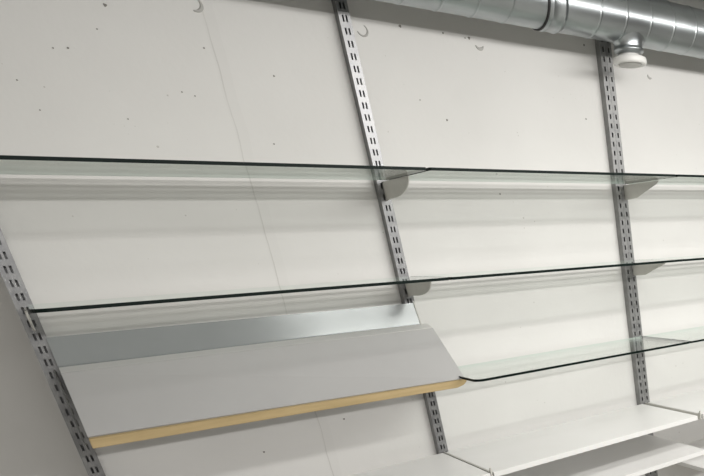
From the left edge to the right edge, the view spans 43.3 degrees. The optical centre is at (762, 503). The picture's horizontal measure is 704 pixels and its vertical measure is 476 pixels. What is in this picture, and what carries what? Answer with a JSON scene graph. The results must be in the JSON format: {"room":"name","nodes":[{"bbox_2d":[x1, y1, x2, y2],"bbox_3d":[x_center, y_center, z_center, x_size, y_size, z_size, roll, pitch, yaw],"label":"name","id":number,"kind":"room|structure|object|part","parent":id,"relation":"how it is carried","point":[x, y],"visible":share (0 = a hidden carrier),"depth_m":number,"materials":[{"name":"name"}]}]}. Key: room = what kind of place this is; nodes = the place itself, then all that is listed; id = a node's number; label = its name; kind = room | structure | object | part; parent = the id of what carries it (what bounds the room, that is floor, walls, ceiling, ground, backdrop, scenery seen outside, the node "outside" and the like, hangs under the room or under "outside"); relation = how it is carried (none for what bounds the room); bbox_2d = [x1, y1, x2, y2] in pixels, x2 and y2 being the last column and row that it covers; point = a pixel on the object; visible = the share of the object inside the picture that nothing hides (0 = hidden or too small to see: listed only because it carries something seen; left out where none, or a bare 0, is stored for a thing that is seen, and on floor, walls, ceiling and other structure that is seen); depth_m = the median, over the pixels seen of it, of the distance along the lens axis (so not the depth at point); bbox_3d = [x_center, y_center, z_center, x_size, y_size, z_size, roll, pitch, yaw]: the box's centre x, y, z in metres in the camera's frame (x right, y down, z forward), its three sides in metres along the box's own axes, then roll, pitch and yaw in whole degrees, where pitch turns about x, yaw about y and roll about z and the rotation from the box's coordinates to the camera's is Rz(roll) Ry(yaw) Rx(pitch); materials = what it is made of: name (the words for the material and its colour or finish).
{"room":"retail store","nodes":[
{"label":"retail store","id":0,"kind":"room"},
{"bbox_2d":[0,278,85,475],"bbox_3d":[-2.919,0.079,1.214,0.050,2.500,2.430,17,29,41],"label":"wall","id":1,"kind":"structure","parent":0,"point":[35,440],"depth_m":1.95,"materials":[{"name":"paint"}]},
{"bbox_2d":[0,0,703,475],"bbox_3d":[1.201,-1.575,4.871,0.303,2.500,9.070,17,29,41],"label":"wall","id":2,"kind":"structure","parent":0,"point":[261,81],"depth_m":2.15,"materials":[{"name":"paint"}]},
{"bbox_2d":[0,228,105,475],"bbox_3d":[-1.818,-0.231,1.791,0.030,2.250,0.032,17,29,41],"label":"upright","id":3,"kind":"object","parent":2,"relation":"attached to","point":[10,274],"visible":0.88,"depth_m":1.73,"materials":[{"name":"metal"}]},
{"bbox_2d":[24,308,35,330],"bbox_3d":[-1.746,-0.433,1.624,0.238,0.056,0.003,17,29,41],"label":"shelf bracket","id":4,"kind":"object","parent":3,"relation":"attached to","point":[25,309],"visible":1,"depth_m":1.57,"materials":[{"name":"grey metal"}]},
{"bbox_2d":[46,301,466,450],"bbox_3d":[-1.392,-0.399,1.976,0.263,0.265,0.929,17,29,41],"label":"display shelf","id":5,"kind":"object","parent":3,"relation":"attached to","point":[132,385],"visible":0.94,"depth_m":1.92,"materials":[{"name":"grey metal"}]},
{"bbox_3d":[-1.723,-0.232,1.695,0.231,0.176,0.003,17,29,41],"label":"support arm","id":6,"kind":"part","parent":5,"relation":"part of","materials":[{"name":"metal"}]},
{"bbox_3d":[-1.484,-0.511,2.016,0.027,0.078,0.896,17,29,41],"label":"metal panel","id":7,"kind":"part","parent":5,"relation":"part of","materials":[{"name":"silver metal"}]},
{"bbox_2d":[331,0,447,453],"bbox_3d":[-1.193,-0.496,2.382,0.030,2.250,0.032,17,29,41],"label":"upright","id":8,"kind":"object","parent":2,"relation":"attached to","point":[340,7],"visible":0.74,"depth_m":2.14,"materials":[{"name":"metal"}]},
{"bbox_2d":[0,155,425,179],"bbox_3d":[-1.368,-0.845,1.730,0.324,0.008,0.884,17,29,41],"label":"glass shelf","id":9,"kind":"object","parent":8,"relation":"on","point":[9,164],"visible":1,"depth_m":1.66,"materials":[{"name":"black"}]},
{"bbox_2d":[28,277,448,312],"bbox_3d":[-1.356,-0.572,1.837,0.324,0.008,0.889,17,29,41],"label":"glass shelf","id":10,"kind":"object","parent":8,"relation":"on","point":[180,297],"visible":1,"depth_m":1.72,"materials":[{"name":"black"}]},
{"bbox_2d":[382,175,408,200],"bbox_3d":[-1.135,-0.971,2.107,0.238,0.056,0.003,17,29,41],"label":"shelf bracket","id":11,"kind":"object","parent":8,"relation":"attached to","point":[393,188],"visible":1,"depth_m":2.10,"materials":[{"name":"grey metal"}]},
{"bbox_2d":[405,282,430,296],"bbox_3d":[-1.121,-0.698,2.215,0.238,0.056,0.003,17,29,41],"label":"shelf bracket","id":12,"kind":"object","parent":8,"relation":"attached to","point":[413,289],"visible":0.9,"depth_m":2.21,"materials":[{"name":"grey metal"}]},
{"bbox_2d":[351,453,490,475],"bbox_3d":[-1.339,-0.002,2.074,0.381,0.018,0.887,17,29,41],"label":"shelf","id":13,"kind":"object","parent":8,"relation":"on","point":[441,464],"visible":1,"depth_m":2.31,"materials":[{"name":"metal"}]},
{"bbox_2d":[444,452,492,475],"bbox_3d":[-1.036,-0.126,2.381,0.400,0.074,0.004,17,29,41],"label":"shelf bracket","id":14,"kind":"object","parent":8,"relation":"attached to","point":[446,453],"visible":0.24,"depth_m":2.34,"materials":[{"name":"grey metal"}]},
{"bbox_2d":[390,167,675,183],"bbox_3d":[-0.745,-1.109,2.319,0.324,0.008,0.893,17,29,41],"label":"glass shelf","id":15,"kind":"object","parent":8,"relation":"on","point":[431,173],"visible":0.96,"depth_m":2.24,"materials":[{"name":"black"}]},
{"bbox_2d":[411,259,682,279],"bbox_3d":[-0.732,-0.837,2.427,0.324,0.008,0.893,17,29,41],"label":"glass shelf","id":16,"kind":"object","parent":8,"relation":"on","point":[479,274],"visible":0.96,"depth_m":2.32,"materials":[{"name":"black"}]},
{"bbox_2d":[447,404,697,475],"bbox_3d":[-0.716,-0.267,2.663,0.381,0.018,0.886,17,29,41],"label":"shelf","id":17,"kind":"object","parent":8,"relation":"on","point":[506,455],"visible":0.87,"depth_m":2.59,"materials":[{"name":"metal"}]},
{"bbox_2d":[458,336,689,381],"bbox_3d":[-0.713,-0.550,2.545,0.324,0.008,0.881,17,29,41],"label":"glass shelf","id":18,"kind":"object","parent":8,"relation":"attached to","point":[683,342],"visible":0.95,"depth_m":2.52,"materials":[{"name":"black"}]},
{"bbox_2d":[594,39,652,475],"bbox_3d":[-0.569,-0.761,2.971,0.030,2.250,0.025,17,29,41],"label":"upright","id":19,"kind":"object","parent":2,"relation":"attached to","point":[600,47],"visible":0.73,"depth_m":2.80,"materials":[{"name":"metal"}]},
{"bbox_2d":[502,434,703,475],"bbox_3d":[-0.696,-0.133,2.703,0.418,0.018,0.886,17,29,41],"label":"shelf","id":20,"kind":"object","parent":19,"relation":"attached to","point":[644,454],"visible":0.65,"depth_m":2.78,"materials":[{"name":"metal"}]},
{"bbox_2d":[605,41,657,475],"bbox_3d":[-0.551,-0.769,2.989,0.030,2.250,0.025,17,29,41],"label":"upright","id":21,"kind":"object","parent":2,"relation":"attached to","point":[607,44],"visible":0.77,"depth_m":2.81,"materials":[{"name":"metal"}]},
{"bbox_2d":[624,180,658,199],"bbox_3d":[-0.488,-1.242,2.709,0.250,0.056,0.003,17,29,41],"label":"shelf bracket","id":22,"kind":"object","parent":21,"relation":"attached to","point":[631,191],"visible":1,"depth_m":2.72,"materials":[{"name":"grey metal"}]},
{"bbox_2d":[632,263,664,275],"bbox_3d":[-0.475,-0.969,2.818,0.250,0.056,0.003,17,29,41],"label":"shelf bracket","id":23,"kind":"object","parent":21,"relation":"attached to","point":[645,269],"visible":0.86,"depth_m":2.83,"materials":[{"name":"grey metal"}]},
{"bbox_2d":[640,338,672,349],"bbox_3d":[-0.461,-0.682,2.932,0.250,0.056,0.003,17,29,41],"label":"shelf bracket","id":24,"kind":"object","parent":21,"relation":"attached to","point":[645,343],"visible":0.8,"depth_m":2.95,"materials":[{"name":"grey metal"}]},
{"bbox_2d":[645,326,703,342],"bbox_3d":[-0.095,-0.813,3.129,0.324,0.008,0.887,17,29,41],"label":"glass shelf","id":25,"kind":"object","parent":24,"relation":"on","point":[701,328],"visible":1,"depth_m":3.02,"materials":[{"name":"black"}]},
{"bbox_2d":[629,174,703,184],"bbox_3d":[-0.123,-1.373,2.907,0.324,0.008,0.887,17,29,41],"label":"glass shelf","id":26,"kind":"object","parent":21,"relation":"on","point":[680,179],"visible":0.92,"depth_m":2.68,"materials":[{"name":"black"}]},
{"bbox_2d":[640,255,703,260],"bbox_3d":[-0.109,-1.101,3.015,0.324,0.008,0.887,17,29,41],"label":"glass shelf","id":27,"kind":"object","parent":21,"relation":"on","point":[695,257],"visible":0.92,"depth_m":2.77,"materials":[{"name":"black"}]},
{"bbox_2d":[645,402,700,418],"bbox_3d":[-0.403,-0.395,2.980,0.400,0.074,0.004,17,29,41],"label":"shelf bracket","id":28,"kind":"object","parent":21,"relation":"attached to","point":[650,404],"visible":0.28,"depth_m":2.94,"materials":[{"name":"grey metal"}]},
{"bbox_2d":[648,389,703,417],"bbox_3d":[-0.085,-0.534,3.259,0.381,0.018,0.866,17,29,41],"label":"shelf","id":29,"kind":"object","parent":21,"relation":"on","point":[693,401],"visible":0.76,"depth_m":3.07,"materials":[{"name":"metal"}]},
{"bbox_2d":[677,439,703,471],"bbox_3d":[-0.060,-0.302,3.337,0.418,0.018,0.866,17,29,41],"label":"shelf","id":30,"kind":"object","parent":21,"relation":"attached to","point":[697,463],"visible":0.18,"depth_m":3.06,"materials":[{"name":"metal"}]},
{"bbox_2d":[667,0,703,9],"bbox_3d":[2.702,-1.669,1.390,7.100,0.100,11.500,17,29,41],"label":"ceiling","id":31,"kind":"structure","parent":0,"point":[699,4],"depth_m":2.71,"materials":[{"name":"grey paint"}]},
{"bbox_2d":[375,0,703,58],"bbox_3d":[1.097,-2.414,3.971,0.171,0.197,9.599,17,29,41],"label":"ventilation duct","id":32,"kind":"object","parent":31,"relation":"hanging from","point":[633,26],"visible":0.98,"depth_m":2.35,"materials":[{"name":"silver metal"}]},
{"bbox_2d":[613,52,646,68],"bbox_3d":[-0.491,-1.630,2.509,0.123,0.036,0.123,17,29,41],"label":"valve","id":33,"kind":"object","parent":32,"relation":"attached to","point":[628,60],"visible":1,"depth_m":2.48,"materials":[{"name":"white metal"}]}
]}

